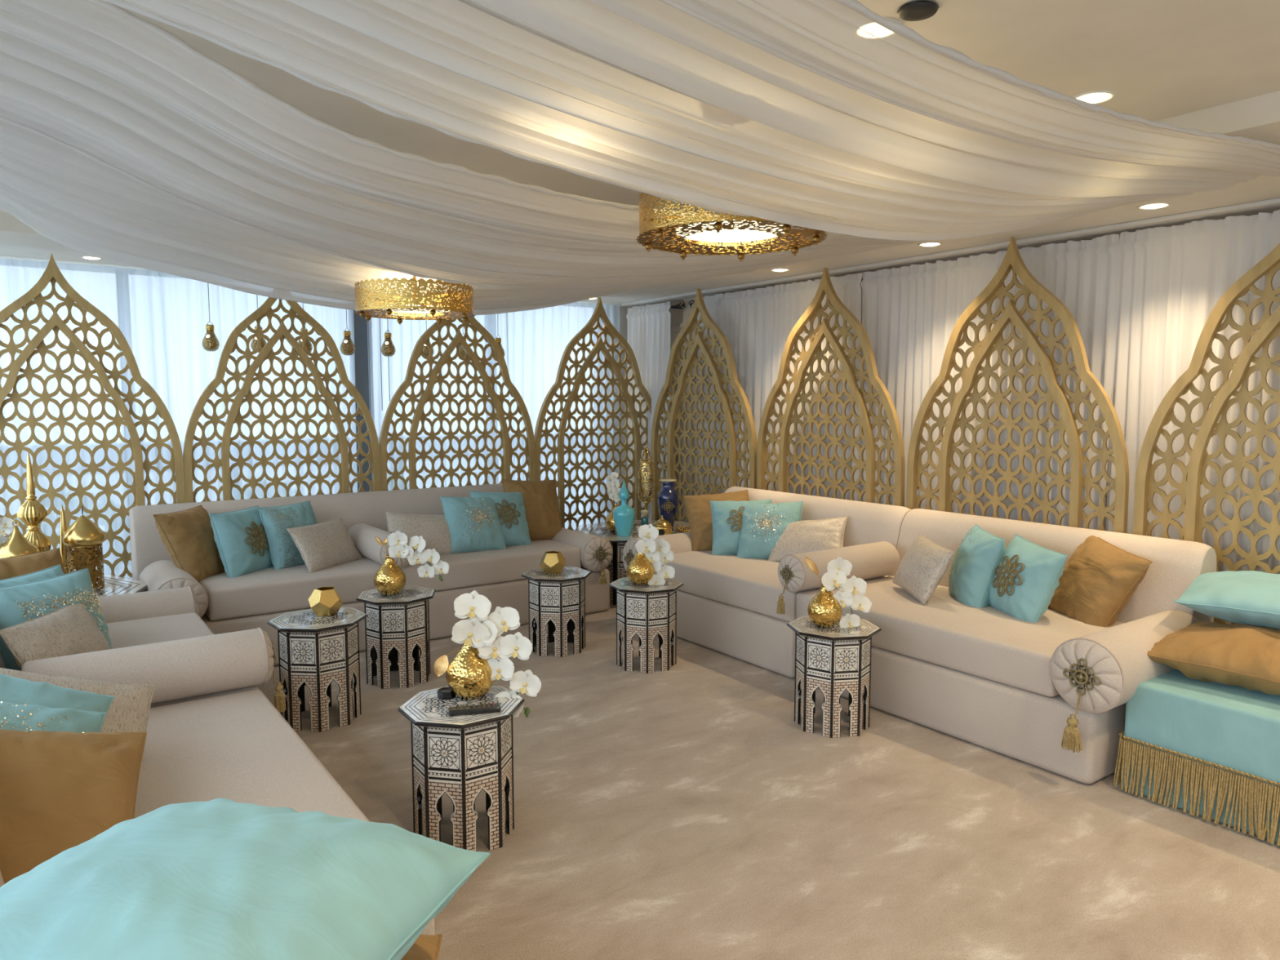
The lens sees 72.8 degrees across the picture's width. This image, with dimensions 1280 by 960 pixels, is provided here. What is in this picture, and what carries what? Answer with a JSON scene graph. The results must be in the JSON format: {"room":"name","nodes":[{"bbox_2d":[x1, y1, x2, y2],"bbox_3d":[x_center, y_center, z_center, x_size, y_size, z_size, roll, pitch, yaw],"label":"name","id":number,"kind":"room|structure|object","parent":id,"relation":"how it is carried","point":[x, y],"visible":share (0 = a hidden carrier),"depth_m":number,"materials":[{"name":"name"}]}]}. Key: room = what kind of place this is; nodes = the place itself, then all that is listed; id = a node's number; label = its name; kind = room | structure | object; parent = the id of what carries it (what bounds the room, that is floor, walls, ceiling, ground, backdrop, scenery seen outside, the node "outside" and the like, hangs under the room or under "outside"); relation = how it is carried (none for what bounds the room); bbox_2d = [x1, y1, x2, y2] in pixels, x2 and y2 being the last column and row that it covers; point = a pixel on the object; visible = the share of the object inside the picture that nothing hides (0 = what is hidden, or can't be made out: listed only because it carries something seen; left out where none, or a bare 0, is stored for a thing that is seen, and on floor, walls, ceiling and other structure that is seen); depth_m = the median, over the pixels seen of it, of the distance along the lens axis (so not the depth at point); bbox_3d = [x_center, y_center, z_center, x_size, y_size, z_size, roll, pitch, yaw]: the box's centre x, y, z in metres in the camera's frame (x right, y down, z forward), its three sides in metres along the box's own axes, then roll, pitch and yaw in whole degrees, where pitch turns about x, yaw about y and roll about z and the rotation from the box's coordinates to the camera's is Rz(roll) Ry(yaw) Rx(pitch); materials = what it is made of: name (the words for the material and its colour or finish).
{"room":"majlis lounge","nodes":[
{"label":"majlis lounge","id":0,"kind":"room"},
{"bbox_2d":[619,306,628,488],"bbox_3d":[-2.474,-0.443,6.879,6.350,2.620,0.200,-4,6,-35],"label":"wall","id":1,"kind":"structure","parent":0,"point":[623,310],"depth_m":8.35,"materials":[{"name":"white paint"}]},
{"bbox_2d":[353,310,373,492],"bbox_3d":[-2.194,-0.326,6.893,0.150,2.385,0.120,-4,6,-35],"label":"trim","id":2,"kind":"structure","parent":1,"relation":"attached to","point":[361,353],"depth_m":6.79,"materials":[{"name":"metal"}]},
{"bbox_2d":[0,0,1279,306],"bbox_3d":[0.336,-1.248,2.835,6.350,0.195,10.000,-4,6,-35],"label":"ceiling","id":3,"kind":"structure","parent":0,"point":[1209,66],"depth_m":2.69,"materials":[{"name":"paint"}]},
{"bbox_2d":[0,257,132,579],"bbox_3d":[-4.086,-0.193,5.395,1.556,2.355,0.110,-4,6,-35],"label":"curtain","id":4,"kind":"object","parent":3,"relation":"hanging from","point":[98,285],"visible":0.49,"depth_m":5.62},
{"bbox_2d":[117,266,357,506],"bbox_3d":[-2.835,-0.277,6.307,1.557,2.355,0.102,-4,6,-35],"label":"curtain","id":5,"kind":"object","parent":3,"relation":"hanging from","point":[164,317],"visible":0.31,"depth_m":6.12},
{"bbox_2d":[0,119,796,316],"bbox_3d":[-1.188,-1.137,4.293,5.093,0.505,1.728,-4,7,-40],"label":"drape","id":6,"kind":"object","parent":3,"relation":"hanging from","point":[75,201],"visible":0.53,"depth_m":3.84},
{"bbox_2d":[353,275,475,324],"bbox_3d":[-1.113,-1.083,4.281,0.587,0.589,0.587,4,7,39],"label":"lamp","id":7,"kind":"object","parent":3,"relation":"hanging from","point":[420,304],"visible":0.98,"depth_m":4.09,"materials":[{"name":"gold metal"}]},
{"bbox_2d":[367,312,509,490],"bbox_3d":[-1.616,-0.354,7.143,1.204,2.355,0.052,-4,6,-35],"label":"curtain","id":8,"kind":"object","parent":3,"relation":"hanging from","point":[405,336],"visible":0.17,"depth_m":7.06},
{"bbox_2d":[0,0,919,288],"bbox_3d":[-0.553,-1.076,3.394,5.027,0.450,1.436,-4,7,-39],"label":"drape","id":9,"kind":"object","parent":3,"relation":"hanging from","point":[98,80],"visible":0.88,"depth_m":2.69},
{"bbox_2d":[507,302,620,529],"bbox_3d":[-0.669,-0.418,7.841,1.160,2.355,0.078,-4,6,-35],"label":"curtain","id":10,"kind":"object","parent":3,"relation":"hanging from","point":[538,339],"visible":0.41,"depth_m":7.73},
{"bbox_2d":[102,0,1279,240],"bbox_3d":[0.310,-0.959,2.179,4.922,0.451,1.097,-4,6,-35],"label":"drape","id":11,"kind":"object","parent":3,"relation":"hanging from","point":[831,117],"visible":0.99,"depth_m":2.00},
{"bbox_2d":[635,192,827,261],"bbox_3d":[0.307,-1.018,2.922,0.642,0.469,0.642,2,6,25],"label":"lamp","id":12,"kind":"object","parent":3,"relation":"hanging from","point":[703,229],"visible":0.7,"depth_m":2.90,"materials":[{"name":"gold metal"}]},
{"bbox_2d":[675,219,784,242],"bbox_3d":[0.307,-0.841,2.938,0.372,0.006,0.372,-2,6,-20],"label":"diffuser","id":13,"kind":"object","parent":12,"relation":"attached to","point":[724,235],"depth_m":2.98,"materials":[{"name":"white"}]},
{"bbox_2d":[257,603,1279,959],"bbox_3d":[0.336,1.274,3.067,6.350,0.100,10.000,-4,6,-35],"label":"floor","id":14,"kind":"structure","parent":0,"point":[685,811],"depth_m":2.98,"materials":[{"name":"carpet"}]},
{"bbox_2d":[0,253,185,577],"bbox_3d":[-3.512,-0.172,5.293,1.292,2.372,0.052,-4,6,-35],"label":"screen","id":15,"kind":"object","parent":14,"relation":"on","point":[52,273],"visible":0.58,"depth_m":5.33,"materials":[{"name":"gold metal"}]},
{"bbox_2d":[94,574,147,596],"bbox_3d":[-3.161,0.845,4.475,1.082,0.498,1.082,3,6,32],"label":"table","id":16,"kind":"object","parent":14,"relation":"on","point":[113,585],"visible":0.02,"depth_m":4.69,"materials":[{"name":"wood"}]},
{"bbox_2d":[0,519,39,558],"bbox_3d":[-3.053,0.402,4.264,0.184,0.424,0.184,-4,6,-35],"label":"brass pot","id":17,"kind":"object","parent":16,"relation":"on","point":[16,544],"visible":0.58,"depth_m":4.22,"materials":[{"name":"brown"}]},
{"bbox_2d":[17,452,50,551],"bbox_3d":[-3.089,0.229,4.420,0.139,0.740,0.139,0,5,2],"label":"brass finial","id":18,"kind":"object","parent":16,"relation":"on","point":[32,512],"visible":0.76,"depth_m":4.39,"materials":[{"name":"gold"}]},
{"bbox_2d":[62,505,105,591],"bbox_3d":[-2.913,0.360,4.557,0.192,0.454,0.192,-4,6,-35],"label":"brass lantern","id":19,"kind":"object","parent":16,"relation":"on","point":[82,536],"visible":0.77,"depth_m":4.51,"materials":[{"name":"brown metal"}]},
{"bbox_2d":[0,613,258,708],"bbox_3d":[-2.219,0.746,3.499,0.960,0.864,1.650,-4,6,-35],"label":"sofa","id":20,"kind":"object","parent":14,"relation":"on","point":[126,633],"visible":0.12,"depth_m":3.79,"materials":[{"name":"beige fabric"}]},
{"bbox_2d":[0,547,65,579],"bbox_3d":[-2.551,0.522,3.549,0.268,0.413,0.455,3,6,29],"label":"velvet cushion","id":21,"kind":"object","parent":20,"relation":"on","point":[16,566],"visible":0.2,"depth_m":3.60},
{"bbox_2d":[0,568,111,671],"bbox_3d":[-2.123,0.539,3.139,0.226,0.366,0.405,2,6,19],"label":"cushion","id":22,"kind":"object","parent":20,"relation":"on","point":[20,603],"visible":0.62,"depth_m":3.08,"materials":[{"name":"teal fabric"}]},
{"bbox_2d":[0,602,111,671],"bbox_3d":[-1.981,0.602,3.003,0.182,0.291,0.444,0,5,-2],"label":"lumbar cushion","id":23,"kind":"object","parent":20,"relation":"on","point":[72,629],"visible":0.45,"depth_m":2.93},
{"bbox_2d":[96,586,199,622],"bbox_3d":[-2.510,0.684,4.136,0.728,0.274,0.274,-4,6,-35],"label":"bolster","id":24,"kind":"object","parent":20,"relation":"on","point":[176,601],"visible":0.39,"depth_m":4.14,"materials":[{"name":"beige fabric"}]},
{"bbox_2d":[21,627,285,712],"bbox_3d":[-1.612,0.704,2.943,0.774,0.318,0.205,-4,6,-35],"label":"bolster","id":25,"kind":"object","parent":20,"relation":"on","point":[180,668],"visible":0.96,"depth_m":2.91,"materials":[{"name":"beige fabric"}]},
{"bbox_2d":[106,613,258,708],"bbox_3d":[-2.038,0.784,3.456,0.711,0.187,1.355,-4,6,-35],"label":"seat cushion","id":26,"kind":"object","parent":20,"relation":"on","point":[126,633],"depth_m":3.79,"materials":[{"name":"beige fabric"}]},
{"bbox_2d":[0,689,435,935],"bbox_3d":[-1.272,0.869,2.172,0.960,0.864,1.610,-4,6,-35],"label":"sofa","id":27,"kind":"object","parent":14,"relation":"on","point":[236,747],"visible":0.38,"depth_m":2.43,"materials":[{"name":"beige fabric"}]},
{"bbox_2d":[0,700,106,733],"bbox_3d":[-1.491,0.676,1.979,0.459,0.382,0.326,-3,6,-28],"label":"cushion","id":28,"kind":"object","parent":27,"relation":"on","point":[24,717],"visible":0.13,"depth_m":2.08,"materials":[{"name":"teal fabric"}]},
{"bbox_2d":[0,673,114,712],"bbox_3d":[-1.572,0.654,2.109,0.485,0.413,0.328,-3,6,-25],"label":"velvet cushion","id":29,"kind":"object","parent":27,"relation":"on","point":[13,690],"visible":0.27,"depth_m":2.19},
{"bbox_2d":[0,728,146,884],"bbox_3d":[-1.339,0.732,1.872,0.521,0.396,0.373,-4,6,-34],"label":"velvet cushion","id":30,"kind":"object","parent":27,"relation":"on","point":[60,791],"visible":0.62,"depth_m":1.89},
{"bbox_2d":[0,667,155,768],"bbox_3d":[-1.550,0.675,2.270,0.572,0.452,0.248,-5,7,-42],"label":"lumbar cushion","id":31,"kind":"object","parent":27,"relation":"on","point":[129,709],"visible":0.3,"depth_m":2.40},
{"bbox_2d":[133,689,435,935],"bbox_3d":[-1.172,0.896,2.243,0.711,0.187,1.605,-4,6,-35],"label":"seat cushion","id":32,"kind":"object","parent":27,"relation":"on","point":[236,747],"depth_m":2.43,"materials":[{"name":"beige fabric"}]},
{"bbox_2d":[182,297,381,502],"bbox_3d":[-2.458,-0.241,6.040,1.292,2.372,0.052,-4,6,-35],"label":"screen","id":33,"kind":"object","parent":14,"relation":"on","point":[234,415],"visible":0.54,"depth_m":6.00,"materials":[{"name":"gold metal"}]},
{"bbox_2d":[266,607,368,732],"bbox_3d":[-1.505,0.886,4.088,0.409,0.486,0.409,-4,7,-40],"label":"table","id":34,"kind":"object","parent":14,"relation":"on","point":[314,651],"visible":0.97,"depth_m":3.96,"materials":[{"name":"wood"}]},
{"bbox_2d":[308,586,342,616],"bbox_3d":[-1.489,0.576,4.116,0.148,0.127,0.155,4,7,37],"label":"holder","id":35,"kind":"object","parent":34,"relation":"on","point":[323,601],"visible":1,"depth_m":4.07,"materials":[{"name":"gold metal"}]},
{"bbox_2d":[128,483,609,666],"bbox_3d":[-1.648,0.541,5.724,2.860,0.864,0.960,-4,6,-35],"label":"sofa","id":36,"kind":"object","parent":14,"relation":"on","point":[250,601],"visible":0.42,"depth_m":5.45,"materials":[{"name":"beige fabric"}]},
{"bbox_2d":[137,560,208,617],"bbox_3d":[-2.598,0.623,4.820,0.268,0.268,0.688,-4,6,-35],"label":"bolster","id":37,"kind":"object","parent":36,"relation":"on","point":[160,575],"visible":0.3,"depth_m":4.64,"materials":[{"name":"beige fabric"}]},
{"bbox_2d":[152,505,225,582],"bbox_3d":[-2.589,0.381,5.075,0.273,0.419,0.465,0,5,5],"label":"velvet cushion","id":38,"kind":"object","parent":36,"relation":"on","point":[187,535],"visible":0.73,"depth_m":4.93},
{"bbox_2d":[208,505,273,577],"bbox_3d":[-2.344,0.373,5.160,0.235,0.397,0.415,1,5,15],"label":"cushion","id":39,"kind":"object","parent":36,"relation":"on","point":[239,535],"visible":0.94,"depth_m":5.04,"materials":[{"name":"teal fabric"}]},
{"bbox_2d":[257,500,317,569],"bbox_3d":[-2.144,0.348,5.378,0.230,0.397,0.417,2,6,22],"label":"cushion","id":40,"kind":"object","parent":36,"relation":"on","point":[283,552],"visible":0.75,"depth_m":5.24,"materials":[{"name":"teal fabric"}]},
{"bbox_2d":[286,517,363,573],"bbox_3d":[-1.922,0.396,5.321,0.186,0.267,0.464,2,6,21],"label":"lumbar cushion","id":41,"kind":"object","parent":36,"relation":"on","point":[329,544],"visible":1,"depth_m":5.24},
{"bbox_2d":[347,523,409,568],"bbox_3d":[-1.659,0.413,5.502,0.205,0.205,0.728,-4,6,-35],"label":"bolster","id":42,"kind":"object","parent":36,"relation":"on","point":[363,535],"visible":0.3,"depth_m":5.38,"materials":[{"name":"beige fabric"}]},
{"bbox_2d":[199,539,581,620],"bbox_3d":[-1.566,0.583,5.638,2.350,0.187,0.711,-4,6,-35],"label":"seat cushion","id":43,"kind":"object","parent":36,"relation":"on","point":[268,593],"depth_m":5.14,"materials":[{"name":"beige fabric"}]},
{"bbox_2d":[385,511,458,554],"bbox_3d":[-1.425,0.351,5.693,0.487,0.292,0.199,-3,6,-26],"label":"lumbar cushion","id":44,"kind":"object","parent":36,"relation":"on","point":[433,529],"visible":0.59,"depth_m":5.66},
{"bbox_2d":[440,496,506,553],"bbox_3d":[-1.123,0.297,5.878,0.412,0.384,0.280,-3,6,-29],"label":"cushion","id":45,"kind":"object","parent":36,"relation":"on","point":[473,522],"visible":1,"depth_m":5.79,"materials":[{"name":"teal fabric"}]},
{"bbox_2d":[469,490,531,545],"bbox_3d":[-0.971,0.271,6.060,0.409,0.401,0.270,-3,6,-26],"label":"cushion","id":46,"kind":"object","parent":36,"relation":"on","point":[511,509],"visible":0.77,"depth_m":6.02,"materials":[{"name":"teal fabric"}]},
{"bbox_2d":[502,479,561,540],"bbox_3d":[-0.778,0.220,6.338,0.488,0.472,0.245,-4,7,-37],"label":"velvet cushion","id":47,"kind":"object","parent":36,"relation":"on","point":[540,497],"visible":0.71,"depth_m":6.28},
{"bbox_2d":[551,527,613,585],"bbox_3d":[-0.459,0.536,6.306,0.248,0.329,0.743,-4,6,-35],"label":"bolster","id":48,"kind":"object","parent":36,"relation":"on","point":[597,552],"visible":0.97,"depth_m":6.06,"materials":[{"name":"beige fabric"}]},
{"bbox_2d":[355,586,435,688],"bbox_3d":[-1.302,0.841,4.674,0.394,0.468,0.394,-1,5,-8],"label":"table","id":49,"kind":"object","parent":14,"relation":"on","point":[395,624],"visible":0.91,"depth_m":4.55,"materials":[{"name":"wood"}]},
{"bbox_2d":[373,555,406,595],"bbox_3d":[-1.335,0.506,4.638,0.169,0.208,0.169,-4,6,-35],"label":"vase","id":50,"kind":"object","parent":49,"relation":"on","point":[390,579],"visible":1,"depth_m":4.59,"materials":[{"name":"gold"}]},
{"bbox_2d":[375,530,448,581],"bbox_3d":[-1.211,0.407,4.621,0.396,0.276,0.056,0,5,0],"label":"orchid spray","id":51,"kind":"object","parent":50,"relation":"in","point":[397,541],"visible":1,"depth_m":4.62,"materials":[{"name":"white plant"}]},
{"bbox_2d":[378,316,535,490],"bbox_3d":[-1.403,-0.310,6.786,1.292,2.372,0.052,-4,6,-35],"label":"screen","id":52,"kind":"object","parent":14,"relation":"on","point":[478,364],"visible":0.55,"depth_m":6.75,"materials":[{"name":"gold metal"}]},
{"bbox_2d":[397,685,524,851],"bbox_3d":[-0.609,0.996,2.997,0.394,0.468,0.394,-4,6,-34],"label":"table","id":53,"kind":"object","parent":14,"relation":"on","point":[460,757],"visible":0.92,"depth_m":2.87,"materials":[{"name":"wood"}]},
{"bbox_2d":[445,643,494,699],"bbox_3d":[-0.592,0.651,3.038,0.172,0.212,0.172,-4,6,-35],"label":"vase","id":54,"kind":"object","parent":53,"relation":"on","point":[468,675],"visible":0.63,"depth_m":2.98,"materials":[{"name":"gold"}]},
{"bbox_2d":[433,590,541,717],"bbox_3d":[-0.530,0.613,3.027,0.371,0.459,0.107,-1,5,-6],"label":"orchid spray","id":55,"kind":"object","parent":54,"relation":"in","point":[475,628],"visible":0.91,"depth_m":3.01,"materials":[{"name":"white plant"}]},
{"bbox_2d":[520,566,591,657],"bbox_3d":[-0.499,0.789,5.236,0.394,0.468,0.394,1,5,9],"label":"table","id":56,"kind":"object","parent":14,"relation":"on","point":[557,601],"visible":0.94,"depth_m":5.11,"materials":[{"name":"wood"}]},
{"bbox_2d":[533,297,651,530],"bbox_3d":[-0.349,-0.378,7.532,1.292,2.372,0.052,-4,6,-35],"label":"screen","id":57,"kind":"object","parent":14,"relation":"on","point":[615,367],"visible":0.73,"depth_m":7.49,"materials":[{"name":"gold metal"}]},
{"bbox_2d":[574,520,689,604],"bbox_3d":[0.034,0.633,6.772,1.082,0.498,1.082,0,5,5],"label":"table","id":58,"kind":"object","parent":14,"relation":"on","point":[616,569],"visible":0.15,"depth_m":6.41,"materials":[{"name":"wood"}]},
{"bbox_2d":[613,480,635,536],"bbox_3d":[-0.118,0.207,6.427,0.164,0.415,0.164,-4,6,-35],"label":"glass bottle","id":59,"kind":"object","parent":58,"relation":"on","point":[624,515],"visible":1,"depth_m":6.38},
{"bbox_2d":[657,479,678,530],"bbox_3d":[0.215,0.196,6.644,0.159,0.397,0.173,-2,5,-16],"label":"porcelain vase","id":60,"kind":"object","parent":58,"relation":"on","point":[668,496],"visible":0.92,"depth_m":6.59,"materials":[{"name":"blue ceramic"}]},
{"bbox_2d":[608,577,684,673],"bbox_3d":[0.036,0.817,4.934,0.394,0.468,0.394,-2,6,-24],"label":"table","id":61,"kind":"object","parent":14,"relation":"on","point":[646,611],"visible":0.91,"depth_m":4.80,"materials":[{"name":"wood"}]},
{"bbox_2d":[626,552,655,585],"bbox_3d":[0.006,0.486,4.891,0.163,0.201,0.163,-4,6,-35],"label":"vase","id":62,"kind":"object","parent":61,"relation":"on","point":[640,571],"visible":0.94,"depth_m":4.84,"materials":[{"name":"gold"}]},
{"bbox_2d":[635,524,675,585],"bbox_3d":[0.085,0.428,4.865,0.223,0.362,0.065,0,5,3],"label":"orchid spray","id":63,"kind":"object","parent":62,"relation":"in","point":[657,551],"visible":0.98,"depth_m":4.86,"materials":[{"name":"white plant"}]},
{"bbox_2d":[650,288,757,522],"bbox_3d":[0.486,-0.324,6.951,0.093,2.372,1.292,-4,6,-35],"label":"screen","id":64,"kind":"object","parent":14,"relation":"on","point":[673,415],"visible":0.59,"depth_m":6.91,"materials":[{"name":"gold metal"}]},
{"bbox_2d":[627,486,911,677],"bbox_3d":[0.776,0.556,5.568,1.040,0.864,1.604,-4,6,-35],"label":"sofa","id":65,"kind":"object","parent":14,"relation":"on","point":[726,604],"visible":0.4,"depth_m":5.16,"materials":[{"name":"beige fabric"}]},
{"bbox_2d":[622,532,692,577],"bbox_3d":[0.253,0.543,5.978,0.889,0.351,0.280,-4,6,-35],"label":"bolster","id":66,"kind":"object","parent":65,"relation":"on","point":[679,542],"visible":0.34,"depth_m":5.83,"materials":[{"name":"beige fabric"}]},
{"bbox_2d":[682,489,749,551],"bbox_3d":[0.557,0.288,5.993,0.460,0.414,0.338,-1,5,-11],"label":"velvet cushion","id":67,"kind":"object","parent":65,"relation":"on","point":[698,508],"visible":0.49,"depth_m":5.95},
{"bbox_2d":[710,499,771,555],"bbox_3d":[0.679,0.313,5.765,0.414,0.348,0.288,0,5,1],"label":"cushion","id":68,"kind":"object","parent":65,"relation":"on","point":[726,516],"visible":0.6,"depth_m":5.69,"materials":[{"name":"teal fabric"}]},
{"bbox_2d":[737,501,803,558],"bbox_3d":[0.839,0.327,5.609,0.417,0.375,0.306,1,5,14],"label":"cushion","id":69,"kind":"object","parent":65,"relation":"on","point":[762,525],"visible":0.87,"depth_m":5.54,"materials":[{"name":"teal fabric"}]},
{"bbox_2d":[654,550,888,622],"bbox_3d":[0.761,0.606,5.385,0.791,0.187,1.310,-4,6,-35],"label":"seat cushion","id":70,"kind":"object","parent":65,"relation":"on","point":[751,587],"depth_m":5.11,"materials":[{"name":"beige fabric"}]},
{"bbox_2d":[768,515,848,561],"bbox_3d":[1.044,0.370,5.409,0.510,0.298,0.218,3,6,29],"label":"lumbar cushion","id":71,"kind":"object","parent":65,"relation":"on","point":[805,535],"visible":0.72,"depth_m":5.36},
{"bbox_2d":[756,267,905,506],"bbox_3d":[1.252,-0.225,5.877,0.093,2.372,1.292,-4,6,-35],"label":"screen","id":72,"kind":"object","parent":14,"relation":"on","point":[823,330],"visible":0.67,"depth_m":5.80,"materials":[{"name":"gold metal"}]},
{"bbox_2d":[786,615,881,737],"bbox_3d":[0.890,0.902,4.016,0.394,0.468,0.394,-1,5,-10],"label":"table","id":73,"kind":"object","parent":14,"relation":"on","point":[834,660],"visible":0.91,"depth_m":3.88,"materials":[{"name":"wood"}]},
{"bbox_2d":[807,582,842,627],"bbox_3d":[0.849,0.573,3.985,0.158,0.195,0.158,-4,6,-35],"label":"vase","id":74,"kind":"object","parent":73,"relation":"on","point":[824,610],"visible":0.87,"depth_m":3.94,"materials":[{"name":"gold"}]},
{"bbox_2d":[804,556,871,627],"bbox_3d":[0.905,0.518,3.961,0.303,0.341,0.062,0,5,-3],"label":"orchid spray","id":75,"kind":"object","parent":74,"relation":"in","point":[838,569],"visible":0.99,"depth_m":3.96,"materials":[{"name":"white plant"}]},
{"bbox_2d":[795,508,1216,783],"bbox_3d":[1.704,0.675,4.267,1.040,0.864,1.592,-4,6,-35],"label":"sofa","id":76,"kind":"object","parent":14,"relation":"on","point":[981,677],"visible":0.47,"depth_m":3.88,"materials":[{"name":"beige fabric"}]},
{"bbox_2d":[776,541,899,614],"bbox_3d":[1.085,0.531,4.797,0.853,0.315,0.201,-4,6,-35],"label":"bolster","id":77,"kind":"object","parent":76,"relation":"on","point":[877,559],"visible":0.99,"depth_m":4.70,"materials":[{"name":"beige fabric"}]},
{"bbox_2d":[892,533,954,605],"bbox_3d":[1.452,0.451,4.474,0.181,0.293,0.461,0,5,-1],"label":"lumbar cushion","id":78,"kind":"object","parent":76,"relation":"on","point":[923,565],"visible":1,"depth_m":4.36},
{"bbox_2d":[795,576,1124,697],"bbox_3d":[1.558,0.709,4.269,0.791,0.187,1.425,-4,6,-35],"label":"seat cushion","id":79,"kind":"object","parent":76,"relation":"on","point":[988,646],"depth_m":3.91,"materials":[{"name":"beige fabric"}]},
{"bbox_2d":[947,524,1005,608],"bbox_3d":[1.701,0.454,4.398,0.236,0.412,0.416,1,5,8],"label":"cushion","id":80,"kind":"object","parent":76,"relation":"on","point":[971,575],"visible":0.89,"depth_m":4.26,"materials":[{"name":"teal fabric"}]},
{"bbox_2d":[988,533,1067,622],"bbox_3d":[1.818,0.480,4.114,0.262,0.398,0.370,0,5,5],"label":"cushion","id":81,"kind":"object","parent":76,"relation":"on","point":[1024,583],"visible":0.96,"depth_m":4.00,"materials":[{"name":"teal fabric"}]},
{"bbox_2d":[1048,535,1152,626],"bbox_3d":[2.130,0.493,4.077,0.287,0.445,0.470,0,5,-3],"label":"velvet cushion","id":82,"kind":"object","parent":76,"relation":"on","point":[1100,578],"visible":0.84,"depth_m":3.96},
{"bbox_2d":[1049,609,1199,753],"bbox_3d":[1.988,0.800,3.531,0.869,0.428,0.288,-4,6,-35],"label":"bolster","id":83,"kind":"object","parent":76,"relation":"on","point":[1098,672],"visible":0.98,"depth_m":3.32,"materials":[{"name":"beige fabric"}]},
{"bbox_2d":[906,236,1128,533],"bbox_3d":[2.027,-0.125,4.792,0.093,2.372,1.292,-4,6,-35],"label":"screen","id":84,"kind":"object","parent":14,"relation":"on","point":[1044,365],"visible":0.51,"depth_m":4.71,"materials":[{"name":"gold metal"}]},
{"bbox_2d":[1113,669,1279,846],"bbox_3d":[2.417,0.990,3.226,0.846,0.428,0.894,-4,6,-35],"label":"pouf","id":85,"kind":"object","parent":14,"relation":"on","point":[1210,750],"visible":1,"depth_m":3.12,"materials":[{"name":"teal fabric"}]},
{"bbox_2d":[1146,621,1279,695],"bbox_3d":[2.350,0.674,3.329,0.604,0.226,0.604,-4,7,-39],"label":"pillow","id":86,"kind":"object","parent":85,"relation":"on","point":[1247,656],"visible":0.98,"depth_m":3.22,"materials":[{"name":"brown fabric"}]},
{"bbox_2d":[1173,570,1279,628],"bbox_3d":[2.533,0.482,3.503,0.584,0.197,0.584,4,7,38],"label":"pillow","id":87,"kind":"object","parent":86,"relation":"on","point":[1252,597],"visible":0.98,"depth_m":3.39,"materials":[{"name":"teal fabric"}]},
{"bbox_2d":[1133,243,1279,629],"bbox_3d":[2.801,-0.025,3.707,0.093,2.372,1.292,-4,6,-35],"label":"screen","id":88,"kind":"object","parent":14,"relation":"on","point":[1192,505],"visible":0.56,"depth_m":3.92,"materials":[{"name":"gold metal"}]},
{"bbox_3d":[-0.530,1.183,1.143,0.730,0.426,0.797,-4,6,-35],"label":"pouf","id":89,"kind":"object","parent":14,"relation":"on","visible":0},
{"bbox_2d":[400,933,442,959],"bbox_3d":[-0.610,0.854,1.183,0.644,0.253,0.644,-1,5,-11],"label":"pillow","id":90,"kind":"object","parent":89,"relation":"on","point":[426,947],"visible":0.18,"depth_m":1.48,"materials":[{"name":"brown fabric"}]},
{"bbox_2d":[0,798,490,959],"bbox_3d":[-0.616,0.621,1.170,0.619,0.245,0.619,1,5,14],"label":"pillow","id":91,"kind":"object","parent":90,"relation":"on","point":[217,878],"visible":1,"depth_m":1.13,"materials":[{"name":"teal fabric"}]},
{"bbox_2d":[628,236,1119,528],"bbox_3d":[2.781,-0.122,4.684,0.350,2.385,10.000,-4,6,-35],"label":"wall","id":92,"kind":"structure","parent":0,"point":[676,314],"depth_m":7.76,"materials":[{"name":"paint"}]},
{"bbox_2d":[669,301,686,309],"bbox_3d":[0.183,-1.525,7.761,0.176,0.076,0.824,-4,6,-35],"label":"curtain rod","id":93,"kind":"object","parent":92,"relation":"attached to","point":[683,304],"visible":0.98,"depth_m":7.46,"materials":[{"name":"black metal"}]},
{"bbox_2d":[626,301,671,519],"bbox_3d":[0.077,-0.409,7.862,0.071,2.332,0.664,-4,6,-35],"label":"curtain","id":94,"kind":"object","parent":93,"relation":"hanging from","point":[648,326],"visible":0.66,"depth_m":7.78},
{"bbox_2d":[680,297,696,522],"bbox_3d":[0.474,-0.383,7.516,0.115,2.385,0.270,-4,6,-35],"label":"trim","id":95,"kind":"structure","parent":92,"relation":"attached to","point":[687,310],"depth_m":7.48,"materials":[{"name":"paint"}]},
{"bbox_2d":[688,278,862,308],"bbox_3d":[2.019,-1.288,5.187,0.177,0.077,5.374,-4,6,-35],"label":"curtain rod","id":96,"kind":"object","parent":92,"relation":"attached to","point":[690,304],"visible":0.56,"depth_m":7.29,"materials":[{"name":"black metal"}]},
{"bbox_2d":[693,272,862,501],"bbox_3d":[0.976,-0.293,6.607,0.094,2.331,1.754,-4,6,-35],"label":"curtain","id":97,"kind":"object","parent":96,"relation":"hanging from","point":[757,324],"visible":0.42,"depth_m":6.51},
{"bbox_2d":[857,234,1119,529],"bbox_3d":[1.969,-0.166,5.228,0.077,2.332,1.670,-4,6,-35],"label":"curtain","id":98,"kind":"object","parent":96,"relation":"hanging from","point":[910,314],"visible":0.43,"depth_m":5.10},
{"bbox_2d":[1105,208,1279,624],"bbox_3d":[2.960,-0.037,3.817,0.098,2.333,1.788,-4,6,-35],"label":"curtain","id":99,"kind":"object","parent":96,"relation":"hanging from","point":[1171,280],"visible":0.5,"depth_m":4.21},
{"bbox_2d":[621,197,1279,306],"bbox_3d":[2.623,-1.272,4.281,0.250,0.022,9.300,-4,6,-35],"label":"trim","id":100,"kind":"structure","parent":92,"relation":"attached to","point":[1268,206],"depth_m":4.91,"materials":[{"name":"white paint"}]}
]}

